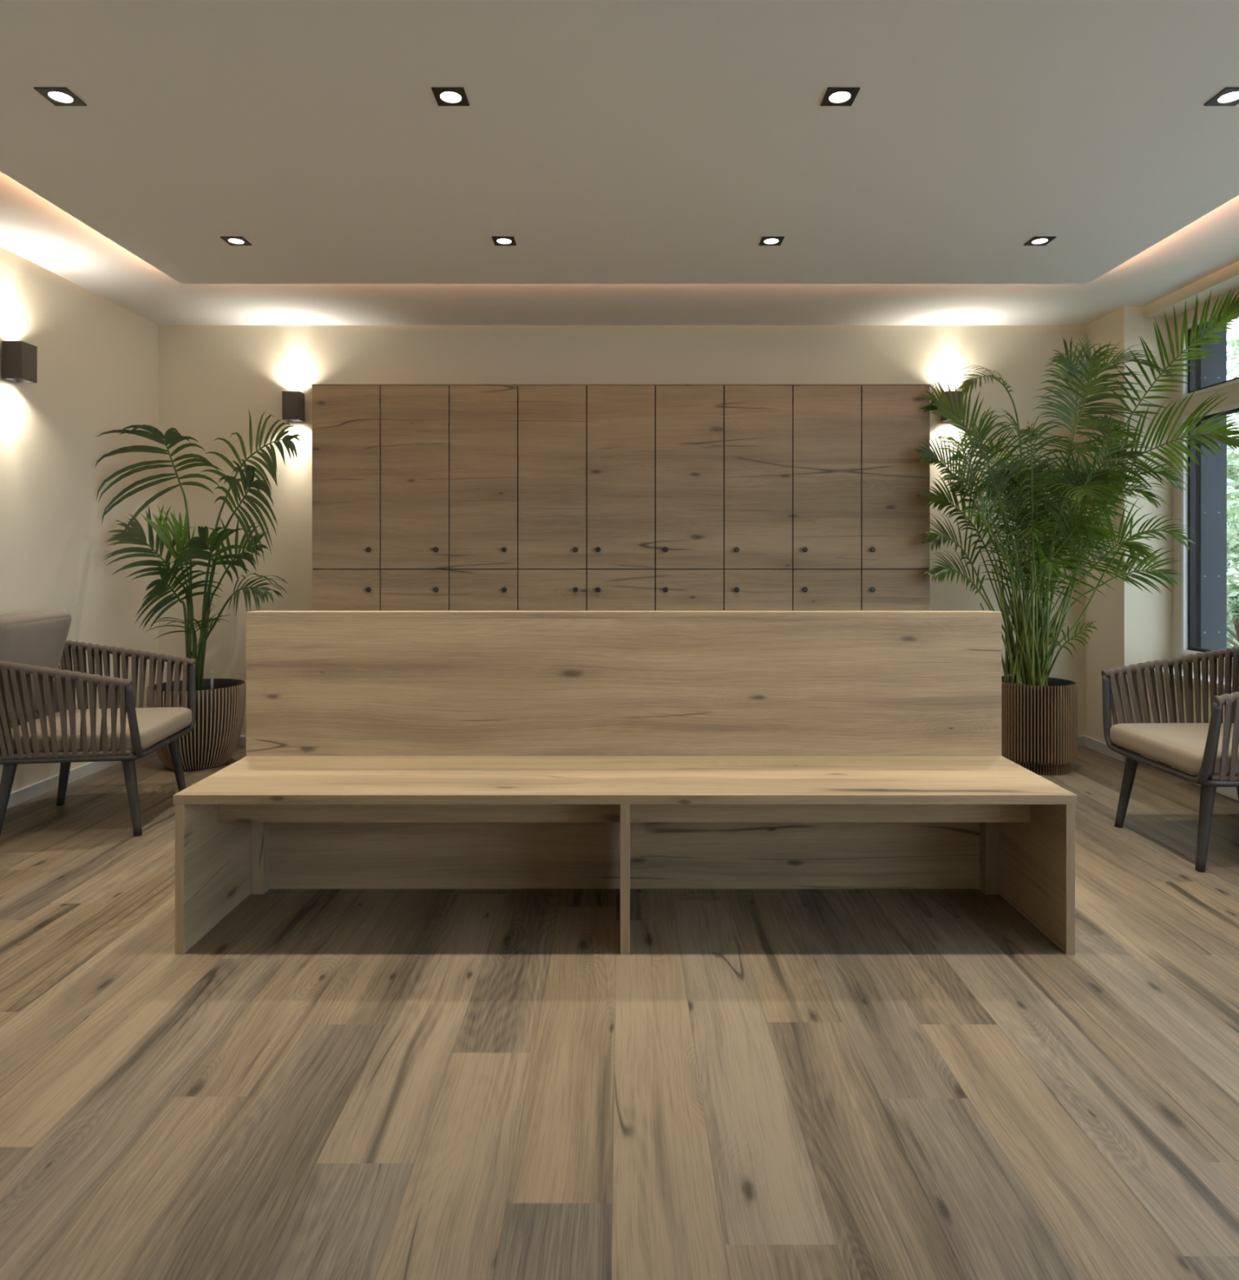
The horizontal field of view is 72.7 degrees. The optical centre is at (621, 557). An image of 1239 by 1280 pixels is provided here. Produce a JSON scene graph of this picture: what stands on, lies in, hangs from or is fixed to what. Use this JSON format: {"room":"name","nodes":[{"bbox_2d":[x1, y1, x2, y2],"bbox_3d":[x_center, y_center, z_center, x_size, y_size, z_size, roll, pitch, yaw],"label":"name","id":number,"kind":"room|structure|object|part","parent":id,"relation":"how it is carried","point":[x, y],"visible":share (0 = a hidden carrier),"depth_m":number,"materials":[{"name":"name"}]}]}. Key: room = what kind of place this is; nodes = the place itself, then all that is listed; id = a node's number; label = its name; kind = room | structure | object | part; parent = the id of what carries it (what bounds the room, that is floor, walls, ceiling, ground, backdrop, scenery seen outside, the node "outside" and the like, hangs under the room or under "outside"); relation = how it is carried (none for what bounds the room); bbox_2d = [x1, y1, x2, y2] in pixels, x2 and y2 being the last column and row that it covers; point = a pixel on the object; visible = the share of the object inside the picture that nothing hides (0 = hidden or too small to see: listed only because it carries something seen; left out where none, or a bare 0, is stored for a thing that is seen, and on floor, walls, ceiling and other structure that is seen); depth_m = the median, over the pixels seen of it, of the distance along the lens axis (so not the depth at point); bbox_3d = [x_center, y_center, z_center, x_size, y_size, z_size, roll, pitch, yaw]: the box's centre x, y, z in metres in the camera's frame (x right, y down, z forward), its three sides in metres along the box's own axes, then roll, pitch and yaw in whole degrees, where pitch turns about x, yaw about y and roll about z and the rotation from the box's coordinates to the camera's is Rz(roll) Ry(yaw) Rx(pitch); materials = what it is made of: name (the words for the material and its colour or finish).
{"room":"changing room","nodes":[
{"label":"changing room","id":0,"kind":"room"},
{"bbox_2d":[0,246,158,792],"bbox_3d":[-2.825,-0.130,0.825,0.150,2.599,8.350,0,0,0],"label":"wall","id":1,"kind":"structure","parent":0,"point":[97,358],"depth_m":4.23,"materials":[{"name":"paint"}]},
{"bbox_2d":[1,341,36,382],"bbox_3d":[-2.700,-0.874,3.770,0.100,0.165,0.098,0,0,0],"label":"wall lamp","id":2,"kind":"object","parent":1,"relation":"attached to","point":[19,358],"visible":1,"depth_m":3.72,"materials":[{"name":"metal"}]},
{"bbox_2d":[6,744,153,808],"bbox_3d":[-2.744,1.089,0.893,0.013,0.062,8.187,0,0,0],"label":"baseboard","id":3,"kind":"structure","parent":1,"relation":"attached to","point":[20,796],"depth_m":4.05,"materials":[{"name":"paint"}]},
{"bbox_2d":[0,746,1238,1279],"bbox_3d":[0.050,1.180,0.925,5.900,0.120,8.450,0,0,0],"label":"floor","id":4,"kind":"structure","parent":0,"point":[326,1084],"depth_m":1.85,"materials":[{"name":"brown wood"}]},
{"bbox_2d":[0,608,195,836],"bbox_3d":[-2.327,0.678,3.594,0.761,0.890,0.721,0,0,-8],"label":"armchair","id":5,"kind":"object","parent":4,"relation":"on","point":[37,696],"visible":1,"depth_m":3.36,"materials":[{"name":"wood"}]},
{"bbox_3d":[-2.449,0.957,3.347,0.095,0.332,0.050,0,0,-23],"label":"leg","id":6,"kind":"part","parent":5,"relation":"part of","materials":[{"name":"black metal"}]},
{"bbox_2d":[0,608,71,719],"bbox_3d":[-2.564,0.465,3.562,0.223,0.465,0.552,0,0,-8],"label":"cushion","id":7,"kind":"object","parent":5,"relation":"on","point":[38,637],"depth_m":3.56,"materials":[{"name":"fabric"}]},
{"bbox_3d":[-2.510,0.957,3.799,0.095,0.332,0.050,0,0,8],"label":"leg","id":8,"kind":"part","parent":5,"relation":"part of","materials":[{"name":"black metal"}]},
{"bbox_3d":[-2.283,0.777,3.600,0.586,0.022,0.609,0,0,-8],"label":"rail","id":9,"kind":"part","parent":5,"relation":"part of","materials":[{"name":"wicker"}]},
{"bbox_3d":[-2.260,0.795,3.603,0.616,0.026,0.606,0,0,-8],"label":"seat frame","id":10,"kind":"part","parent":5,"relation":"part of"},
{"bbox_2d":[0,706,191,753],"bbox_3d":[-2.237,0.737,3.606,0.577,0.116,0.557,0,0,-8],"label":"seat cushion","id":11,"kind":"object","parent":5,"relation":"on","point":[156,724],"depth_m":3.47,"materials":[{"name":"fabric"}]},
{"bbox_3d":[-2.336,0.436,3.593,0.744,0.161,0.721,0,0,-8],"label":"rail","id":12,"kind":"part","parent":5,"relation":"part of","materials":[{"name":"wicker"}]},
{"bbox_3d":[-1.980,0.957,3.411,0.095,0.332,0.050,0,0,8],"label":"leg","id":13,"kind":"part","parent":5,"relation":"part of","materials":[{"name":"black metal"}]},
{"bbox_3d":[-1.951,0.656,3.468,0.049,0.310,0.351,0,0,-8],"label":"arm post","id":14,"kind":"part","parent":5,"relation":"part of","materials":[{"name":"black metal"}]},
{"bbox_3d":[-2.041,0.957,3.863,0.095,0.332,0.050,0,0,-23],"label":"leg","id":15,"kind":"part","parent":5,"relation":"part of","materials":[{"name":"black metal"}]},
{"bbox_3d":[-1.998,0.656,3.815,0.049,0.310,0.351,0,0,-8],"label":"arm post","id":16,"kind":"part","parent":5,"relation":"part of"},
{"bbox_2d":[94,410,304,770],"bbox_3d":[-2.198,0.150,4.509,1.046,1.940,0.582,0,0,0],"label":"potted palm","id":17,"kind":"object","parent":4,"relation":"on","point":[220,703],"visible":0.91,"depth_m":4.45,"materials":[{"name":"plant"}]},
{"bbox_3d":[-2.330,0.595,4.562,0.090,0.305,0.068,0,0,-14],"label":"stem","id":18,"kind":"part","parent":17,"relation":"part of","materials":[{"name":"green plant"}]},
{"bbox_2d":[146,678,245,770],"bbox_3d":[-2.296,0.904,4.560,0.480,0.432,0.480,0,0,0],"label":"planter","id":19,"kind":"object","parent":17,"relation":"attached to","point":[220,703],"depth_m":4.42,"materials":[{"name":"brown wood"}]},
{"bbox_2d":[311,384,381,610],"bbox_3d":[-1.472,0.097,4.736,0.368,2.047,0.522,0,0,0],"label":"locker","id":20,"kind":"object","parent":4,"relation":"on","point":[346,419],"visible":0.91,"depth_m":4.50,"materials":[{"name":"brown wood"}]},
{"bbox_3d":[-1.472,0.560,4.510,0.362,0.990,0.019,0,0,0],"label":"door","id":21,"kind":"part","parent":20,"relation":"part of","materials":[{"name":"brown wood"}]},
{"bbox_3d":[-1.472,-0.924,4.748,0.368,0.006,0.497,0,0,0],"label":"panel","id":22,"kind":"part","parent":20,"relation":"part of","materials":[{"name":"brown wood"}]},
{"bbox_3d":[-1.346,0.171,4.488,0.029,0.029,0.024,0,0,0],"label":"knob","id":23,"kind":"part","parent":20,"relation":"part of","materials":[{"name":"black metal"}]},
{"bbox_3d":[-1.346,-0.043,4.488,0.029,0.029,0.024,0,0,0],"label":"knob","id":24,"kind":"part","parent":20,"relation":"part of","materials":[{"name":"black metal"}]},
{"bbox_2d":[380,384,449,610],"bbox_3d":[-1.105,0.097,4.736,0.368,2.047,0.522,0,0,0],"label":"locker","id":25,"kind":"object","parent":4,"relation":"on","point":[415,418],"visible":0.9,"depth_m":4.50,"materials":[{"name":"brown wood"}]},
{"bbox_3d":[-1.105,-0.924,4.748,0.368,0.006,0.497,0,0,0],"label":"panel","id":26,"kind":"part","parent":25,"relation":"part of","materials":[{"name":"brown wood"}]},
{"bbox_3d":[-1.105,0.560,4.510,0.362,0.990,0.019,0,0,0],"label":"door","id":27,"kind":"part","parent":25,"relation":"part of","materials":[{"name":"brown wood"}]},
{"bbox_3d":[-0.987,0.171,4.488,0.029,0.029,0.024,0,0,0],"label":"knob","id":28,"kind":"part","parent":25,"relation":"part of","materials":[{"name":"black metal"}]},
{"bbox_3d":[-0.987,-0.043,4.488,0.029,0.029,0.024,0,0,0],"label":"knob","id":29,"kind":"part","parent":25,"relation":"part of","materials":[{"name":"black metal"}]},
{"bbox_2d":[448,384,518,610],"bbox_3d":[-0.737,0.097,4.736,0.368,2.047,0.522,0,0,0],"label":"locker","id":30,"kind":"object","parent":4,"relation":"on","point":[484,418],"visible":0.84,"depth_m":4.50,"materials":[{"name":"brown wood"}]},
{"bbox_3d":[-0.737,-0.924,4.748,0.368,0.006,0.497,0,0,0],"label":"panel","id":31,"kind":"part","parent":30,"relation":"part of","materials":[{"name":"brown wood"}]},
{"bbox_3d":[-0.737,0.560,4.510,0.362,0.990,0.019,0,0,0],"label":"door","id":32,"kind":"part","parent":30,"relation":"part of","materials":[{"name":"brown wood"}]},
{"bbox_3d":[-0.623,0.171,4.488,0.029,0.029,0.024,0,0,0],"label":"knob","id":33,"kind":"part","parent":30,"relation":"part of","materials":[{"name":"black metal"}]},
{"bbox_3d":[-0.623,-0.043,4.488,0.029,0.029,0.024,0,0,0],"label":"knob","id":34,"kind":"part","parent":30,"relation":"part of","materials":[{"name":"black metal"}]},
{"bbox_2d":[517,384,586,610],"bbox_3d":[-0.370,0.097,4.736,0.368,2.047,0.522,0,0,0],"label":"locker","id":35,"kind":"object","parent":4,"relation":"on","point":[553,418],"visible":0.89,"depth_m":4.50,"materials":[{"name":"brown wood"}]},
{"bbox_3d":[-0.370,-0.924,4.748,0.368,0.006,0.497,0,0,0],"label":"panel","id":36,"kind":"part","parent":35,"relation":"part of","materials":[{"name":"brown wood"}]},
{"bbox_3d":[-0.370,0.560,4.510,0.362,0.990,0.019,0,0,0],"label":"door","id":37,"kind":"part","parent":35,"relation":"part of","materials":[{"name":"brown wood"}]},
{"bbox_3d":[-0.244,0.171,4.488,0.029,0.029,0.024,0,0,0],"label":"knob","id":38,"kind":"part","parent":35,"relation":"part of","materials":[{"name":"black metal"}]},
{"bbox_3d":[-0.244,-0.043,4.488,0.029,0.029,0.024,0,0,0],"label":"knob","id":39,"kind":"part","parent":35,"relation":"part of","materials":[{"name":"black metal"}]},
{"bbox_2d":[586,384,655,610],"bbox_3d":[-0.002,0.097,4.736,0.368,2.047,0.522,0,0,0],"label":"locker","id":40,"kind":"object","parent":4,"relation":"on","point":[621,418],"visible":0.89,"depth_m":4.50,"materials":[{"name":"brown wood"}]},
{"bbox_3d":[-0.124,0.171,4.488,0.029,0.029,0.024,0,0,0],"label":"knob","id":41,"kind":"part","parent":40,"relation":"part of","materials":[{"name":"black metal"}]},
{"bbox_3d":[-0.124,-0.043,4.488,0.029,0.029,0.024,0,0,0],"label":"knob","id":42,"kind":"part","parent":40,"relation":"part of","materials":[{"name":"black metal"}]},
{"bbox_3d":[-0.002,0.560,4.510,0.362,0.990,0.019,0,0,0],"label":"door","id":43,"kind":"part","parent":40,"relation":"part of","materials":[{"name":"brown wood"}]},
{"bbox_3d":[-0.002,-0.924,4.748,0.368,0.006,0.497,0,0,0],"label":"panel","id":44,"kind":"part","parent":40,"relation":"part of","materials":[{"name":"brown wood"}]},
{"bbox_2d":[173,610,1077,954],"bbox_3d":[0.009,0.652,2.650,2.555,0.936,0.550,0,0,0],"label":"bench","id":45,"kind":"object","parent":4,"relation":"on","point":[624,750],"visible":1,"depth_m":2.85,"materials":[{"name":"brown wood"}]},
{"bbox_3d":[-1.248,0.908,2.612,0.026,0.424,0.468,0,0,0],"label":"panel","id":46,"kind":"part","parent":45,"relation":"part of","materials":[{"name":"brown wood"}]},
{"bbox_3d":[-1.212,0.908,2.823,0.046,0.424,0.046,0,0,0],"label":"corner post","id":47,"kind":"part","parent":45,"relation":"part of","materials":[{"name":"brown wood"}]},
{"bbox_3d":[-0.619,0.755,2.595,1.232,0.116,0.021,0,0,0],"label":"apron rail","id":48,"kind":"part","parent":45,"relation":"part of","materials":[{"name":"brown wood"}]},
{"bbox_3d":[0.009,0.663,2.859,2.555,0.914,0.026,0,0,0],"label":"backrest","id":49,"kind":"part","parent":45,"relation":"part of","materials":[{"name":"brown wood"}]},
{"bbox_3d":[0.011,0.683,2.611,2.551,0.027,0.471,0,0,0],"label":"seat","id":50,"kind":"part","parent":45,"relation":"part of","materials":[{"name":"brown wood"}]},
{"bbox_3d":[0.011,0.908,2.589,0.028,0.424,0.422,0,0,0],"label":"divider panel","id":51,"kind":"part","parent":45,"relation":"part of","materials":[{"name":"brown wood"}]},
{"bbox_3d":[0.640,0.755,2.595,1.232,0.116,0.021,0,0,0],"label":"apron rail","id":52,"kind":"part","parent":45,"relation":"part of","materials":[{"name":"brown wood"}]},
{"bbox_3d":[1.234,0.908,2.823,0.046,0.424,0.046,0,0,0],"label":"corner post","id":53,"kind":"part","parent":45,"relation":"part of","materials":[{"name":"brown wood"}]},
{"bbox_3d":[1.269,0.908,2.612,0.026,0.424,0.468,0,0,0],"label":"panel","id":54,"kind":"part","parent":45,"relation":"part of","materials":[{"name":"brown wood"}]},
{"bbox_2d":[655,384,724,610],"bbox_3d":[0.366,0.097,4.736,0.368,2.047,0.522,0,0,0],"label":"locker","id":55,"kind":"object","parent":4,"relation":"on","point":[690,418],"visible":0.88,"depth_m":4.50,"materials":[{"name":"brown wood"}]},
{"bbox_3d":[0.236,0.171,4.488,0.029,0.029,0.024,0,0,0],"label":"knob","id":56,"kind":"part","parent":55,"relation":"part of","materials":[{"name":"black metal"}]},
{"bbox_3d":[0.236,-0.043,4.488,0.029,0.029,0.024,0,0,0],"label":"knob","id":57,"kind":"part","parent":55,"relation":"part of","materials":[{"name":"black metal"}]},
{"bbox_3d":[0.366,0.560,4.510,0.362,0.990,0.019,0,0,0],"label":"door","id":58,"kind":"part","parent":55,"relation":"part of","materials":[{"name":"brown wood"}]},
{"bbox_3d":[0.366,-0.924,4.748,0.368,0.006,0.497,0,0,0],"label":"panel","id":59,"kind":"part","parent":55,"relation":"part of","materials":[{"name":"brown wood"}]},
{"bbox_2d":[724,384,792,610],"bbox_3d":[0.733,0.097,4.736,0.368,2.047,0.522,0,0,0],"label":"locker","id":60,"kind":"object","parent":4,"relation":"on","point":[758,418],"visible":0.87,"depth_m":4.50,"materials":[{"name":"brown wood"}]},
{"bbox_3d":[0.615,0.171,4.488,0.029,0.029,0.024,0,0,0],"label":"knob","id":61,"kind":"part","parent":60,"relation":"part of","materials":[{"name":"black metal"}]},
{"bbox_3d":[0.615,-0.043,4.488,0.029,0.029,0.024,0,0,0],"label":"knob","id":62,"kind":"part","parent":60,"relation":"part of","materials":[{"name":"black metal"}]},
{"bbox_3d":[0.733,-0.924,4.748,0.368,0.006,0.497,0,0,0],"label":"panel","id":63,"kind":"part","parent":60,"relation":"part of","materials":[{"name":"brown wood"}]},
{"bbox_3d":[0.733,0.560,4.510,0.362,0.990,0.019,0,0,0],"label":"door","id":64,"kind":"part","parent":60,"relation":"part of","materials":[{"name":"brown wood"}]},
{"bbox_2d":[791,384,862,610],"bbox_3d":[1.101,0.097,4.736,0.368,2.047,0.522,0,0,0],"label":"locker","id":65,"kind":"object","parent":4,"relation":"on","point":[827,418],"visible":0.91,"depth_m":4.50,"materials":[{"name":"brown wood"}]},
{"bbox_3d":[0.979,0.171,4.488,0.029,0.029,0.024,0,0,0],"label":"knob","id":66,"kind":"part","parent":65,"relation":"part of","materials":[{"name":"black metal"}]},
{"bbox_3d":[0.979,-0.043,4.488,0.029,0.029,0.024,0,0,0],"label":"knob","id":67,"kind":"part","parent":65,"relation":"part of","materials":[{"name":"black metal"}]},
{"bbox_3d":[1.101,0.560,4.510,0.362,0.990,0.019,0,0,0],"label":"door","id":68,"kind":"part","parent":65,"relation":"part of","materials":[{"name":"brown wood"}]},
{"bbox_3d":[1.101,-0.924,4.748,0.368,0.006,0.497,0,0,0],"label":"panel","id":69,"kind":"part","parent":65,"relation":"part of","materials":[{"name":"brown wood"}]},
{"bbox_2d":[860,384,930,610],"bbox_3d":[1.468,0.097,4.736,0.368,2.047,0.522,0,0,0],"label":"locker","id":70,"kind":"object","parent":4,"relation":"on","point":[894,561],"visible":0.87,"depth_m":4.50,"materials":[{"name":"brown wood"}]},
{"bbox_3d":[1.339,0.171,4.488,0.029,0.029,0.024,0,0,0],"label":"knob","id":71,"kind":"part","parent":70,"relation":"part of","materials":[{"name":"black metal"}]},
{"bbox_3d":[1.339,-0.043,4.488,0.029,0.029,0.024,0,0,0],"label":"knob","id":72,"kind":"part","parent":70,"relation":"part of","materials":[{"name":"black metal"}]},
{"bbox_3d":[1.468,0.560,4.510,0.362,0.990,0.019,0,0,0],"label":"door","id":73,"kind":"part","parent":70,"relation":"part of","materials":[{"name":"brown wood"}]},
{"bbox_3d":[1.468,-0.924,4.748,0.368,0.006,0.497,0,0,0],"label":"panel","id":74,"kind":"part","parent":70,"relation":"part of","materials":[{"name":"brown wood"}]},
{"bbox_2d":[914,288,1238,775],"bbox_3d":[2.245,-0.082,4.379,1.477,2.403,1.130,0,0,0],"label":"potted palm","id":75,"kind":"object","parent":4,"relation":"on","point":[1039,712],"visible":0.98,"depth_m":4.34,"materials":[{"name":"plant"}]},
{"bbox_3d":[2.152,0.324,4.495,0.515,0.794,0.365,0,0,0],"label":"stem","id":76,"kind":"part","parent":75,"relation":"part of","materials":[{"name":"green plant"}]},
{"bbox_2d":[1001,675,1077,775],"bbox_3d":[2.207,0.889,4.500,0.408,0.462,0.408,0,0,0],"label":"planter","id":77,"kind":"object","parent":75,"relation":"attached to","point":[1039,716],"depth_m":4.33,"materials":[{"name":"brown wood"}]},
{"bbox_2d":[1101,617,1238,872],"bbox_3d":[2.418,0.678,3.257,0.761,0.890,0.721,0,0,0],"label":"armchair","id":78,"kind":"object","parent":4,"relation":"on","point":[1210,752],"visible":1,"depth_m":3.47,"materials":[{"name":"wood"}]},
{"bbox_3d":[2.062,0.656,3.432,0.049,0.310,0.351,0,0,0],"label":"arm post","id":79,"kind":"part","parent":78,"relation":"part of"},
{"bbox_3d":[2.098,0.957,3.485,0.095,0.332,0.050,0,0,15],"label":"leg","id":80,"kind":"part","parent":78,"relation":"part of","materials":[{"name":"black metal"}]},
{"bbox_3d":[2.426,0.436,3.257,0.744,0.161,0.721,0,0,0],"label":"rail","id":81,"kind":"part","parent":78,"relation":"part of","materials":[{"name":"wicker"}]},
{"bbox_2d":[1110,723,1238,775],"bbox_3d":[2.327,0.737,3.257,0.577,0.116,0.557,0,0,0],"label":"seat cushion","id":82,"kind":"object","parent":78,"relation":"on","point":[1181,746],"depth_m":3.23,"materials":[{"name":"fabric"}]},
{"bbox_3d":[2.350,0.795,3.257,0.616,0.026,0.606,0,0,0],"label":"seat frame","id":83,"kind":"part","parent":78,"relation":"part of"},
{"bbox_3d":[2.062,0.656,3.082,0.049,0.310,0.351,0,0,0],"label":"arm post","id":84,"kind":"part","parent":78,"relation":"part of","materials":[{"name":"black metal"}]},
{"bbox_3d":[2.098,0.957,3.029,0.095,0.332,0.050,0,0,-15],"label":"leg","id":85,"kind":"part","parent":78,"relation":"part of","materials":[{"name":"black metal"}]},
{"bbox_3d":[2.373,0.777,3.257,0.586,0.022,0.609,0,0,0],"label":"rail","id":86,"kind":"part","parent":78,"relation":"part of","materials":[{"name":"wicker"}]},
{"bbox_2d":[1234,617,1238,642],"bbox_3d":[2.657,0.465,3.257,0.223,0.465,0.552,0,0,0],"label":"cushion","id":87,"kind":"object","parent":78,"relation":"on","point":[1237,621],"depth_m":3.49,"materials":[{"name":"fabric"}]},
{"bbox_3d":[2.572,0.957,3.485,0.095,0.332,0.050,0,0,-15],"label":"leg","id":88,"kind":"part","parent":78,"relation":"part of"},
{"bbox_2d":[0,171,1238,325],"bbox_3d":[0.075,-1.454,0.900,5.950,0.150,8.500,0,0,0],"label":"ceiling","id":89,"kind":"structure","parent":0,"point":[33,228],"depth_m":4.41,"materials":[{"name":"paint"}]},
{"bbox_2d":[0,0,1238,284],"bbox_3d":[0.062,-1.339,0.699,4.305,0.080,6.597,0,0,0],"label":"ceiling panel","id":90,"kind":"object","parent":89,"relation":"attached to","point":[615,141],"visible":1,"depth_m":2.54,"materials":[{"name":"paint"}]},
{"bbox_2d":[34,87,86,106],"bbox_3d":[-1.578,-1.296,2.370,0.089,0.004,0.089,0,0,0],"label":"recessed light","id":91,"kind":"object","parent":90,"relation":"attached to","point":[58,96],"visible":1,"depth_m":2.37,"materials":[{"name":"black metal"}]},
{"bbox_2d":[220,236,252,245],"bbox_3d":[-1.578,-1.296,3.450,0.089,0.004,0.089,0,0,0],"label":"recessed light","id":92,"kind":"object","parent":90,"relation":"attached to","point":[232,241],"visible":1,"depth_m":3.45,"materials":[{"name":"black metal"}]},
{"bbox_2d":[431,87,469,106],"bbox_3d":[-0.480,-1.296,2.370,0.089,0.004,0.089,0,0,0],"label":"recessed light","id":93,"kind":"object","parent":90,"relation":"attached to","point":[450,96],"visible":1,"depth_m":2.37,"materials":[{"name":"black metal"}]},
{"bbox_2d":[491,236,516,245],"bbox_3d":[-0.480,-1.296,3.450,0.089,0.004,0.089,0,0,0],"label":"recessed light","id":94,"kind":"object","parent":90,"relation":"attached to","point":[498,241],"visible":1,"depth_m":3.45,"materials":[{"name":"black metal"}]},
{"bbox_2d":[759,236,784,245],"bbox_3d":[0.615,-1.296,3.450,0.089,0.004,0.089,0,0,0],"label":"recessed light","id":95,"kind":"object","parent":90,"relation":"attached to","point":[765,241],"visible":1,"depth_m":3.45,"materials":[{"name":"black metal"}]},
{"bbox_2d":[820,87,860,106],"bbox_3d":[0.615,-1.296,2.370,0.089,0.004,0.089,0,0,0],"label":"recessed light","id":96,"kind":"object","parent":90,"relation":"attached to","point":[840,96],"visible":1,"depth_m":2.37,"materials":[{"name":"black metal"}]},
{"bbox_2d":[1023,236,1056,245],"bbox_3d":[1.715,-1.296,3.450,0.089,0.004,0.089,0,0,0],"label":"recessed light","id":97,"kind":"object","parent":90,"relation":"attached to","point":[1035,241],"visible":1,"depth_m":3.45,"materials":[{"name":"black metal"}]},
{"bbox_2d":[1204,87,1238,106],"bbox_3d":[1.715,-1.296,2.370,0.089,0.004,0.089,0,0,0],"label":"recessed light","id":98,"kind":"object","parent":90,"relation":"attached to","point":[1228,96],"visible":1,"depth_m":2.38,"materials":[{"name":"black metal"}]},
{"bbox_2d":[158,325,1086,735],"bbox_3d":[0.140,-0.130,5.075,6.080,2.599,0.150,0,0,0],"label":"wall","id":99,"kind":"structure","parent":0,"point":[211,378],"depth_m":5.00,"materials":[{"name":"paint"}]},
{"bbox_2d":[282,391,304,422],"bbox_3d":[-1.925,-0.886,4.950,0.098,0.165,0.100,0,0,0],"label":"wall lamp","id":100,"kind":"object","parent":99,"relation":"attached to","point":[293,402],"visible":1,"depth_m":4.90,"materials":[{"name":"metal"}]},
{"bbox_2d":[235,735,1086,746],"bbox_3d":[0.005,1.089,4.994,5.510,0.062,0.013,0,0,0],"label":"baseboard","id":101,"kind":"structure","parent":99,"relation":"attached to","point":[1081,739],"depth_m":4.99,"materials":[{"name":"paint"}]},
{"bbox_2d":[941,391,963,422],"bbox_3d":[1.942,-0.886,4.950,0.098,0.165,0.100,0,0,0],"label":"wall lamp","id":102,"kind":"object","parent":99,"relation":"attached to","point":[947,393],"visible":0.34,"depth_m":4.90,"materials":[{"name":"metal"}]},
{"bbox_2d":[1086,261,1238,750],"bbox_3d":[2.980,-0.130,0.900,0.440,2.599,8.200,0,0,0],"label":"wall","id":103,"kind":"structure","parent":0,"point":[1134,625],"depth_m":4.62,"materials":[{"name":"paint"}]},
{"bbox_2d":[1085,736,1238,800],"bbox_3d":[2.799,1.089,1.044,0.103,0.062,7.887,0,0,0],"label":"baseboard","id":104,"kind":"structure","parent":103,"relation":"attached to","point":[1095,744],"depth_m":4.68,"materials":[{"name":"paint"}]},
{"bbox_2d":[1144,666,1232,689],"bbox_3d":[2.925,0.608,0.860,0.200,0.025,7.520,0,0,0],"label":"window sill","id":105,"kind":"structure","parent":103,"relation":"attached to","point":[1168,666],"depth_m":4.23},
{"bbox_2d":[1172,288,1238,677],"bbox_3d":[3.053,-0.360,0.860,0.074,1.910,7.520,0,0,0],"label":"window","id":106,"kind":"structure","parent":103,"relation":"in","point":[1184,503],"depth_m":4.51,"materials":[{"name":"paint"}]},
{"bbox_2d":[1195,324,1226,650],"bbox_3d":[3.165,-0.380,4.577,0.140,2.200,0.166,0,0,0],"label":"trim","id":107,"kind":"structure","parent":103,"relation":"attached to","point":[1211,473],"depth_m":4.50,"materials":[{"name":"grey metal"}]},
{"label":"outside","id":108,"kind":"structure","parent":0,"visible":0},
{"bbox_3d":[21.620,1.370,10.000,36.760,0.200,70.000,0,0,0],"label":"ground","id":109,"kind":"structure","parent":108,"visible":0},
{"bbox_2d":[1226,485,1238,648],"bbox_3d":[5.663,0.339,7.351,1.896,1.940,1.924,0,0,-37],"label":"shrub","id":110,"kind":"object","parent":109,"relation":"on","point":[1233,533],"visible":0.12,"depth_m":7.63,"materials":[{"name":"green plant"}]},
{"bbox_2d":[1226,444,1238,648],"bbox_3d":[7.562,-0.019,9.893,2.899,2.699,2.521,0,0,0],"label":"shrub","id":111,"kind":"object","parent":109,"relation":"on","point":[1233,480],"visible":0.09,"depth_m":9.65,"materials":[{"name":"green plant"}]},
{"bbox_2d":[1226,324,1238,580],"bbox_3d":[10.454,-1.341,13.511,3.485,5.234,3.761,0,0,-32],"label":"tree","id":112,"kind":"object","parent":109,"relation":"on","point":[1233,343],"visible":0.02,"depth_m":13.24,"materials":[{"name":"green plant"}]}
]}

